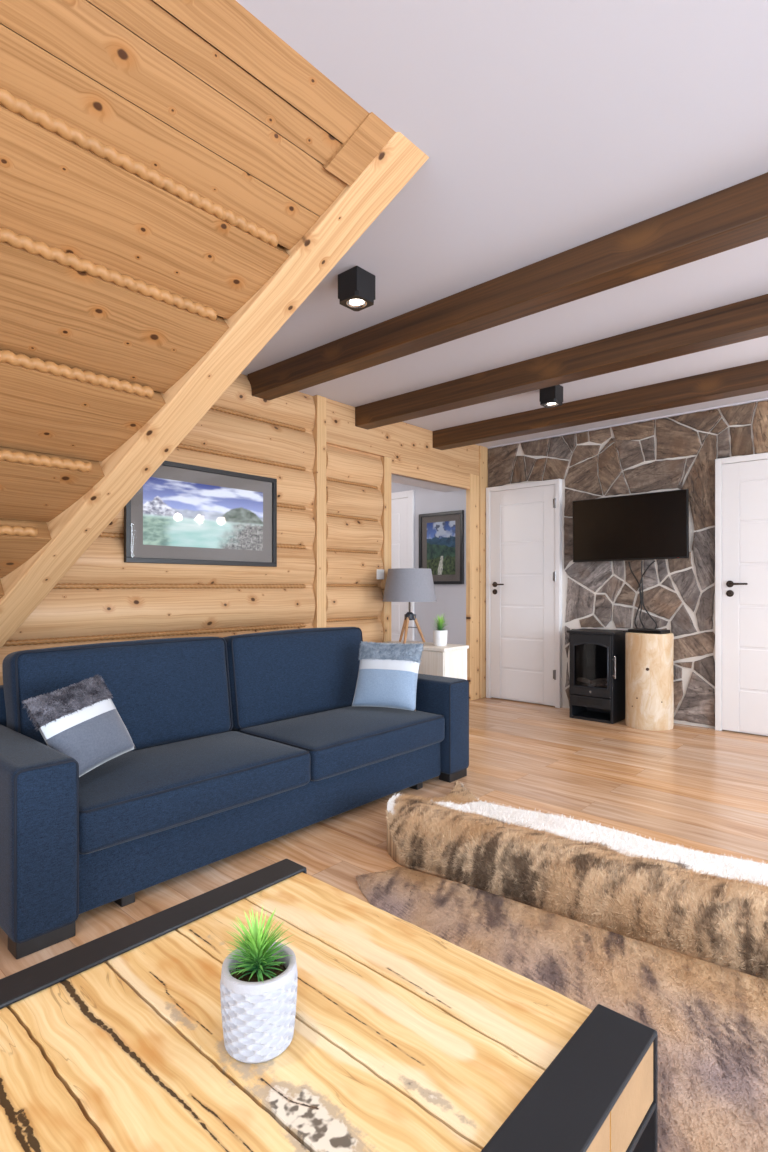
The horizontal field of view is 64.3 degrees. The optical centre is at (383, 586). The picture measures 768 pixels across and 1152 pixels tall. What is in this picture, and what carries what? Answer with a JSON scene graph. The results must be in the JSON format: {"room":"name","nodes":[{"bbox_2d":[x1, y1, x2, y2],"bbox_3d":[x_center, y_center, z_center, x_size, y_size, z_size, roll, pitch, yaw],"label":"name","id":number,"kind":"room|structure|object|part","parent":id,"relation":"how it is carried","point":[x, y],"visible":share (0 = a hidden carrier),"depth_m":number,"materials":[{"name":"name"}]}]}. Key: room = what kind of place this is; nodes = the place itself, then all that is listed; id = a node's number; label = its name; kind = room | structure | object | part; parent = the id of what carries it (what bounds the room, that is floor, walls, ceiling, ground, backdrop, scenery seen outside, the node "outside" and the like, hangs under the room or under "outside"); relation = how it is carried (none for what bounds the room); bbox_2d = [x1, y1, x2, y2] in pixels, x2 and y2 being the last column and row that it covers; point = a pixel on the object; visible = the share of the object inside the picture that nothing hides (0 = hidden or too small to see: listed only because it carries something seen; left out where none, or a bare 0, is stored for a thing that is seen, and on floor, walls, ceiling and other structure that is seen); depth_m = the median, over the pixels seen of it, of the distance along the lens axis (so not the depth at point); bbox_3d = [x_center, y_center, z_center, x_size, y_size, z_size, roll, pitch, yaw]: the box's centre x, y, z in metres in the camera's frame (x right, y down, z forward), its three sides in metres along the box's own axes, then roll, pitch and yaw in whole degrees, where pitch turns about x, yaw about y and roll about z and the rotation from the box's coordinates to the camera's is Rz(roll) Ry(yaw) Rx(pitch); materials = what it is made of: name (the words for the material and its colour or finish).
{"room":"living room","nodes":[
{"label":"living room","id":0,"kind":"room"},
{"bbox_2d":[0,0,428,648],"bbox_3d":[-2.049,-0.604,1.099,2.327,2.008,4.304,0,0,42],"label":"staircase","id":1,"kind":"structure","parent":0,"point":[177,179],"depth_m":1.81,"materials":[{"name":"brown wood"}]},
{"bbox_3d":[-2.074,-0.215,1.644,2.084,0.042,0.044,0,-40,-48],"label":"rope molding","id":2,"kind":"part","parent":1,"relation":"part of","materials":[{"name":"brown wood"}]},
{"bbox_3d":[-1.839,-0.448,1.496,2.176,0.042,0.044,0,-41,-48],"label":"rope molding","id":3,"kind":"part","parent":1,"relation":"part of","materials":[{"name":"brown wood"}]},
{"bbox_3d":[-1.594,-0.693,1.341,2.272,0.042,0.044,0,-40,-48],"label":"rope molding","id":4,"kind":"part","parent":1,"relation":"part of","materials":[{"name":"brown wood"}]},
{"bbox_3d":[-1.364,-0.921,1.196,2.363,0.042,0.044,0,-41,-48],"label":"rope molding","id":5,"kind":"part","parent":1,"relation":"part of","materials":[{"name":"brown wood"}]},
{"bbox_3d":[-1.166,-1.119,1.071,2.441,0.042,0.044,0,-40,-48],"label":"rope molding","id":6,"kind":"part","parent":1,"relation":"part of","materials":[{"name":"brown wood"}]},
{"bbox_2d":[0,374,487,700],"bbox_3d":[-1.787,-0.140,3.184,0.330,2.500,8.160,0,0,42],"label":"wall","id":7,"kind":"structure","parent":0,"point":[334,476],"depth_m":4.26,"materials":[{"name":"brown wood"}]},
{"bbox_3d":[-1.465,0.279,3.382,0.030,0.028,2.685,0,0,42],"label":"rope molding","id":8,"kind":"part","parent":7,"relation":"part of","materials":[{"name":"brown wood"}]},
{"bbox_3d":[-1.465,0.000,3.382,0.030,0.028,2.685,0,0,42],"label":"rope molding","id":9,"kind":"part","parent":7,"relation":"part of","materials":[{"name":"brown wood"}]},
{"bbox_2d":[124,461,276,566],"bbox_3d":[-1.071,-0.425,3.718,0.028,0.590,1.030,0,0,42],"label":"framed picture","id":10,"kind":"object","parent":7,"relation":"attached to","point":[183,513],"visible":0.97,"depth_m":3.69,"materials":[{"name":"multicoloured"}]},
{"bbox_2d":[143,477,262,550],"bbox_3d":[-1.072,-0.425,3.718,0.001,0.384,0.824,0,0,42],"label":"print","id":11,"kind":"object","parent":10,"relation":"attached to","point":[175,513],"depth_m":3.68},
{"bbox_3d":[-1.465,-0.280,3.382,0.030,0.028,2.685,0,0,42],"label":"rope molding","id":12,"kind":"part","parent":7,"relation":"part of","materials":[{"name":"brown wood"}]},
{"bbox_3d":[-1.465,-0.841,3.382,0.030,0.028,2.685,0,0,42],"label":"rope molding","id":13,"kind":"part","parent":7,"relation":"part of","materials":[{"name":"brown wood"}]},
{"bbox_3d":[-1.465,-1.120,3.382,0.030,0.028,2.685,0,0,42],"label":"rope molding","id":14,"kind":"part","parent":7,"relation":"part of","materials":[{"name":"brown wood"}]},
{"bbox_3d":[-1.465,-0.560,3.382,0.030,0.028,2.685,0,0,42],"label":"rope molding","id":15,"kind":"part","parent":7,"relation":"part of","materials":[{"name":"brown wood"}]},
{"bbox_3d":[-0.478,-0.140,4.484,0.066,2.500,0.093,0,0,42],"label":"post","id":16,"kind":"part","parent":7,"relation":"part of","materials":[{"name":"brown wood"}]},
{"bbox_3d":[-0.249,-0.800,4.743,0.024,0.023,0.585,0,0,42],"label":"rope molding","id":17,"kind":"part","parent":7,"relation":"part of","materials":[{"name":"brown wood"}]},
{"bbox_3d":[-0.249,-0.535,4.743,0.024,0.023,0.585,0,0,42],"label":"rope molding","id":18,"kind":"part","parent":7,"relation":"part of","materials":[{"name":"brown wood"}]},
{"bbox_3d":[-0.249,-0.272,4.743,0.024,0.023,0.585,0,0,42],"label":"rope molding","id":19,"kind":"part","parent":7,"relation":"part of","materials":[{"name":"brown wood"}]},
{"bbox_3d":[-0.249,-0.007,4.743,0.024,0.023,0.585,0,0,42],"label":"rope molding","id":20,"kind":"part","parent":7,"relation":"part of","materials":[{"name":"brown wood"}]},
{"bbox_3d":[-0.249,0.256,4.743,0.024,0.023,0.585,0,0,42],"label":"rope molding","id":21,"kind":"part","parent":7,"relation":"part of","materials":[{"name":"brown wood"}]},
{"bbox_2d":[376,569,383,578],"bbox_3d":[-0.028,-0.095,4.904,0.021,0.080,0.080,0,0,42],"label":"light switch","id":22,"kind":"object","parent":7,"relation":"attached to","point":[380,572],"visible":1,"depth_m":4.89,"materials":[{"name":"white plastic"}]},
{"bbox_3d":[0.010,0.025,5.032,0.062,2.170,0.088,0,0,42],"label":"post","id":23,"kind":"part","parent":7,"relation":"part of","materials":[{"name":"brown wood"}]},
{"bbox_3d":[0.864,0.010,5.984,0.064,2.200,0.160,0,0,42],"label":"post","id":24,"kind":"part","parent":7,"relation":"part of","materials":[{"name":"brown wood"}]},
{"bbox_3d":[0.970,-0.140,6.095,0.074,2.500,0.140,0,0,42],"label":"post","id":25,"kind":"part","parent":7,"relation":"part of","materials":[{"name":"brown wood"}]},
{"bbox_2d":[0,697,767,978],"bbox_3d":[-0.301,1.170,1.988,9.300,0.120,8.360,0,0,42],"label":"floor","id":26,"kind":"structure","parent":0,"point":[704,789],"depth_m":3.21,"materials":[{"name":"laminate"}]},
{"bbox_2d":[0,627,468,958],"bbox_3d":[-0.652,0.679,3.007,0.973,0.862,2.394,0,0,42],"label":"sofa","id":27,"kind":"object","parent":26,"relation":"on","point":[242,742],"visible":0.94,"depth_m":2.57,"materials":[{"name":"blue fabric"}]},
{"bbox_3d":[-1.385,0.805,2.188,0.972,0.529,0.196,0,0,42],"label":"armrest","id":28,"kind":"part","parent":27,"relation":"part of","materials":[{"name":"blue fabric"}]},
{"bbox_2d":[23,674,135,776],"bbox_3d":[-1.118,0.513,2.252,0.206,0.338,0.376,0,0,22],"label":"throw pillow","id":29,"kind":"object","parent":27,"relation":"on","point":[81,721],"visible":1,"depth_m":2.19,"materials":[{"name":"fabric"}]},
{"bbox_3d":[-1.147,0.430,2.251,0.130,0.157,0.325,0,0,19],"label":"fur panel","id":30,"kind":"part","parent":29,"relation":"part of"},
{"bbox_3d":[-1.089,0.577,2.262,0.158,0.212,0.333,0,0,21],"label":"velvet panel","id":31,"kind":"part","parent":29,"relation":"part of","materials":[{"name":"fabric"}]},
{"bbox_2d":[2,636,230,751],"bbox_3d":[-1.167,0.508,2.797,0.276,0.517,0.988,0,0,42],"label":"cushion","id":32,"kind":"object","parent":27,"relation":"on","point":[164,691],"depth_m":2.74,"materials":[{"name":"blue fabric"}]},
{"bbox_3d":[-0.971,0.730,3.285,0.110,0.621,1.999,0,0,42],"label":"frame","id":33,"kind":"part","parent":27,"relation":"part of","materials":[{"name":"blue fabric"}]},
{"bbox_2d":[79,731,310,853],"bbox_3d":[-0.863,0.800,2.519,0.618,0.211,0.999,0,0,42],"label":"seat cushion","id":34,"kind":"object","parent":27,"relation":"on","point":[178,783],"depth_m":2.34,"materials":[{"name":"blue fabric"}]},
{"bbox_2d":[222,627,361,730],"bbox_3d":[-0.503,0.509,3.541,0.275,0.523,0.992,0,0,42],"label":"cushion","id":35,"kind":"object","parent":27,"relation":"on","point":[275,676],"depth_m":3.36,"materials":[{"name":"blue fabric"}]},
{"bbox_2d":[241,706,444,780],"bbox_3d":[-0.198,0.798,3.265,0.617,0.209,1.000,0,0,42],"label":"seat cushion","id":36,"kind":"object","parent":27,"relation":"on","point":[343,743],"depth_m":3.09,"materials":[{"name":"blue fabric"}]},
{"bbox_2d":[352,641,423,710],"bbox_3d":[0.022,0.505,3.500,0.406,0.366,0.204,0,0,20],"label":"throw pillow","id":37,"kind":"object","parent":27,"relation":"on","point":[388,672],"visible":1,"depth_m":3.44,"materials":[{"name":"blue fabric"}]},
{"bbox_3d":[0.016,0.578,3.479,0.385,0.220,0.161,0,0,22],"label":"velvet panel","id":38,"kind":"part","parent":37,"relation":"part of","materials":[{"name":"blue fabric"}]},
{"bbox_3d":[0.031,0.397,3.523,0.385,0.133,0.128,0,0,21],"label":"fur panel","id":39,"kind":"part","parent":37,"relation":"part of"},
{"bbox_3d":[0.078,0.805,3.823,0.972,0.529,0.204,0,0,42],"label":"armrest","id":40,"kind":"part","parent":27,"relation":"part of","materials":[{"name":"blue fabric"}]},
{"bbox_2d":[0,859,657,1151],"bbox_3d":[-0.324,0.881,0.725,0.854,0.458,1.223,0,0,42],"label":"coffee table","id":41,"kind":"object","parent":26,"relation":"on","point":[406,1038],"visible":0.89,"depth_m":0.88,"materials":[{"name":"brown wood"}]},
{"bbox_3d":[-0.614,0.881,0.986,0.074,0.458,1.223,0,0,42],"label":"steel frame","id":42,"kind":"part","parent":41,"relation":"part of","materials":[{"name":"black metal"}]},
{"bbox_2d":[220,907,297,1062],"bbox_3d":[-0.182,0.567,0.889,0.113,0.186,0.110,0,0,42],"label":"potted plant","id":43,"kind":"object","parent":41,"relation":"on","point":[258,982],"visible":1,"depth_m":0.85,"materials":[{"name":"green plant"}]},
{"bbox_3d":[-0.039,0.881,0.471,0.090,0.458,1.223,0,0,42],"label":"steel frame","id":44,"kind":"part","parent":41,"relation":"part of","materials":[{"name":"black metal"}]},
{"bbox_2d":[379,640,468,679],"bbox_3d":[0.287,0.777,4.698,0.660,0.665,0.327,0,0,42],"label":"base cabinet","id":45,"kind":"object","parent":26,"relation":"on","point":[450,660],"visible":0.25,"depth_m":4.47,"materials":[{"name":"white wood"}]},
{"bbox_2d":[383,568,436,643],"bbox_3d":[0.200,0.154,4.774,0.424,0.579,0.424,0,0,42],"label":"table lamp","id":46,"kind":"object","parent":45,"relation":"on","point":[409,585],"visible":1,"depth_m":4.62,"materials":[{"name":"grey fabric"}]},
{"bbox_3d":[0.154,0.335,4.832,0.025,0.216,0.104,0,0,-39],"label":"leg","id":47,"kind":"part","parent":46,"relation":"part of","materials":[{"name":"brown wood"}]},
{"bbox_3d":[0.173,0.335,4.704,0.025,0.216,0.104,0,0,21],"label":"leg","id":48,"kind":"part","parent":46,"relation":"part of","materials":[{"name":"brown wood"}]},
{"bbox_3d":[0.200,-0.009,4.774,0.424,0.253,0.424,0,0,42],"label":"lamp shade","id":49,"kind":"part","parent":46,"relation":"part of","materials":[{"name":"grey fabric"}]},
{"bbox_3d":[0.274,0.335,4.785,0.104,0.216,0.025,0,0,-9],"label":"leg","id":50,"kind":"part","parent":46,"relation":"part of","materials":[{"name":"brown wood"}]},
{"bbox_3d":[0.314,0.774,4.489,0.314,0.599,0.016,0,0,42],"label":"door","id":51,"kind":"part","parent":45,"relation":"part of","materials":[{"name":"brown wood"}]},
{"bbox_2d":[433,614,447,645],"bbox_3d":[0.418,0.319,4.588,0.170,0.252,0.172,0,0,42],"label":"potted plant","id":52,"kind":"object","parent":45,"relation":"on","point":[440,635],"visible":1,"depth_m":4.55,"materials":[{"name":"green plant"}]},
{"bbox_3d":[0.423,0.387,4.588,0.108,0.114,0.108,0,0,42],"label":"pot","id":53,"kind":"part","parent":52,"relation":"part of","materials":[{"name":"white ceramic"}]},
{"bbox_2d":[355,867,767,1151],"bbox_3d":[0.743,1.092,1.288,2.626,0.033,1.019,0,0,38],"label":"cowhide rug","id":54,"kind":"object","parent":26,"relation":"on","point":[710,1020],"visible":0.62,"depth_m":1.66,"materials":[{"name":"fur"}]},
{"bbox_2d":[386,781,767,979],"bbox_3d":[1.191,1.013,2.120,2.918,0.211,1.087,0,0,42],"label":"ottoman","id":55,"kind":"object","parent":26,"relation":"on","point":[713,908],"visible":0.99,"depth_m":2.14,"materials":[{"name":"fur"}]},
{"bbox_2d":[567,628,625,723],"bbox_3d":[1.804,0.741,5.135,0.413,0.738,0.342,0,0,42],"label":"electric stove","id":56,"kind":"object","parent":26,"relation":"on","point":[597,656],"visible":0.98,"depth_m":5.07,"materials":[{"name":"black metal"},{"name":"glass"}]},
{"bbox_3d":[1.699,0.954,5.026,0.346,0.088,0.012,0,0,42],"label":"vent panel","id":57,"kind":"part","parent":56,"relation":"part of","materials":[{"name":"black metal"}]},
{"bbox_3d":[1.697,0.650,5.024,0.346,0.505,0.018,0,0,42],"label":"door","id":58,"kind":"part","parent":56,"relation":"part of","materials":[{"name":"black"}]},
{"bbox_3d":[1.800,0.382,5.139,0.402,0.020,0.340,0,0,42],"label":"plate","id":59,"kind":"part","parent":56,"relation":"part of","materials":[{"name":"black metal"}]},
{"bbox_3d":[1.844,0.650,4.892,0.029,0.180,0.014,0,0,42],"label":"handle","id":60,"kind":"part","parent":56,"relation":"part of","materials":[{"name":"silver metal"}]},
{"bbox_2d":[625,632,673,730],"bbox_3d":[2.105,0.740,4.855,0.354,0.740,0.355,0,0,42],"label":"tree stump","id":61,"kind":"object","parent":26,"relation":"on","point":[649,683],"visible":0.99,"depth_m":4.71,"materials":[{"name":"brown wood"}]},
{"bbox_2d":[628,628,669,633],"bbox_3d":[2.101,0.356,4.842,0.171,0.026,0.265,0,0,-42],"label":"box","id":62,"kind":"object","parent":61,"relation":"on","point":[635,630],"visible":1,"depth_m":4.79,"materials":[{"name":"black plastic"}]},
{"bbox_3d":[2.038,0.356,4.785,0.002,0.014,0.255,0,0,-42],"label":"panel","id":63,"kind":"part","parent":62,"relation":"part of","materials":[{"name":"black"}]},
{"bbox_2d":[391,482,465,644],"bbox_3d":[-0.191,-0.140,6.957,2.835,2.500,0.203,0,0,42],"label":"wall","id":64,"kind":"structure","parent":0,"point":[451,598],"depth_m":6.14,"materials":[{"name":"grey paint"}]},
{"bbox_2d":[391,490,413,640],"bbox_3d":[-0.022,0.055,6.654,0.890,2.110,0.030,0,0,42],"label":"door","id":65,"kind":"structure","parent":64,"relation":"in","point":[402,503],"depth_m":6.46,"materials":[{"name":"white paint"}]},
{"bbox_2d":[419,510,463,583],"bbox_3d":[0.569,-0.380,6.119,0.545,0.720,0.028,0,0,42],"label":"framed picture","id":66,"kind":"object","parent":64,"relation":"attached to","point":[441,534],"visible":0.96,"depth_m":6.10,"materials":[{"name":"black"}]},
{"bbox_3d":[0.566,-0.380,6.116,0.485,0.660,0.002,0,0,42],"label":"glass pane","id":67,"kind":"part","parent":66,"relation":"part of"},
{"bbox_2d":[427,521,454,574],"bbox_3d":[0.569,-0.380,6.120,0.355,0.530,0.001,0,0,42],"label":"print","id":68,"kind":"object","parent":66,"relation":"attached to","point":[440,535],"depth_m":6.11},
{"bbox_2d":[236,0,767,447],"bbox_3d":[0.660,-1.450,1.127,6.720,0.120,8.360,0,0,42],"label":"ceiling","id":69,"kind":"structure","parent":0,"point":[545,129],"depth_m":1.98,"materials":[{"name":"white paint"}]},
{"bbox_2d":[338,266,374,310],"bbox_3d":[-0.122,-1.326,2.727,0.120,0.128,0.120,0,0,42],"label":"ceiling lamp","id":70,"kind":"object","parent":69,"relation":"attached to","point":[356,285],"visible":1,"depth_m":2.69,"materials":[{"name":"black metal"}]},
{"bbox_2d":[247,172,767,399],"bbox_3d":[1.475,-1.315,1.978,6.240,0.151,0.147,0,0,42],"label":"ceiling beam","id":71,"kind":"structure","parent":69,"relation":"attached to","point":[734,216],"depth_m":2.60,"materials":[{"name":"brown wood"}]},
{"bbox_2d":[539,385,562,407],"bbox_3d":[1.164,-1.326,4.246,0.120,0.128,0.120,0,0,42],"label":"ceiling lamp","id":72,"kind":"object","parent":69,"relation":"attached to","point":[552,396],"visible":0.98,"depth_m":4.21,"materials":[{"name":"black metal"}]},
{"bbox_2d":[355,294,767,429],"bbox_3d":[2.136,-1.315,2.716,6.240,0.151,0.147,0,0,42],"label":"ceiling beam","id":73,"kind":"structure","parent":69,"relation":"attached to","point":[744,320],"depth_m":3.51,"materials":[{"name":"brown wood"}]},
{"bbox_2d":[433,360,767,449],"bbox_3d":[2.795,-1.315,3.451,6.240,0.151,0.147,0,0,42],"label":"ceiling beam","id":74,"kind":"structure","parent":69,"relation":"attached to","point":[753,377],"depth_m":4.38,"materials":[{"name":"brown wood"}]},
{"bbox_2d":[488,400,767,735],"bbox_3d":[3.300,-0.140,4.226,6.520,2.500,0.221,0,0,42],"label":"wall","id":75,"kind":"structure","parent":0,"point":[679,452],"depth_m":5.03,"materials":[{"name":"natural stone"},{"name":"light mortar"}]},
{"bbox_2d":[486,479,561,707],"bbox_3d":[1.307,0.065,5.818,0.785,2.090,0.108,0,0,42],"label":"door","id":76,"kind":"structure","parent":75,"relation":"in","point":[524,520],"depth_m":5.80,"materials":[{"name":"white paint"}]},
{"bbox_2d":[488,398,767,448],"bbox_3d":[2.123,-1.384,5.145,2.900,0.012,0.022,0,0,42],"label":"trim","id":77,"kind":"structure","parent":75,"relation":"attached to","point":[763,399],"depth_m":5.12,"materials":[{"name":"white paint"}]},
{"bbox_2d":[572,489,688,561],"bbox_3d":[2.060,-0.488,5.138,0.955,0.552,0.102,0,0,42],"label":"television","id":78,"kind":"object","parent":75,"relation":"attached to","point":[655,525],"visible":1,"depth_m":5.07,"materials":[{"name":"black plastic"}]},
{"bbox_2d":[628,562,641,627],"bbox_3d":[2.113,0.079,5.070,0.079,0.575,0.198,0,0,-5],"label":"power cable","id":79,"kind":"object","parent":78,"relation":"hanging from","point":[628,562],"visible":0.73,"depth_m":5.12,"materials":[{"name":"black plastic"}]},
{"bbox_2d":[639,560,654,627],"bbox_3d":[2.138,0.075,4.998,0.129,0.574,0.114,0,0,42],"label":"power cable","id":80,"kind":"object","parent":78,"relation":"hanging from","point":[654,560],"visible":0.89,"depth_m":5.06,"materials":[{"name":"black plastic"}]},
{"bbox_2d":[715,453,767,735],"bbox_3d":[2.862,0.065,4.425,0.838,2.090,0.108,0,0,42],"label":"door","id":81,"kind":"structure","parent":75,"relation":"in","point":[741,482],"depth_m":4.59,"materials":[{"name":"white paint"}]},
{"bbox_3d":[2.628,0.055,4.637,0.052,0.052,0.008,0,0,42],"label":"keyhole plate","id":82,"kind":"part","parent":81,"relation":"part of","materials":[{"name":"brown metal"}]},
{"bbox_3d":[2.648,-0.017,4.585,0.151,0.052,0.060,0,0,42],"label":"handle","id":83,"kind":"part","parent":81,"relation":"part of","materials":[{"name":"brown metal"}]}
]}

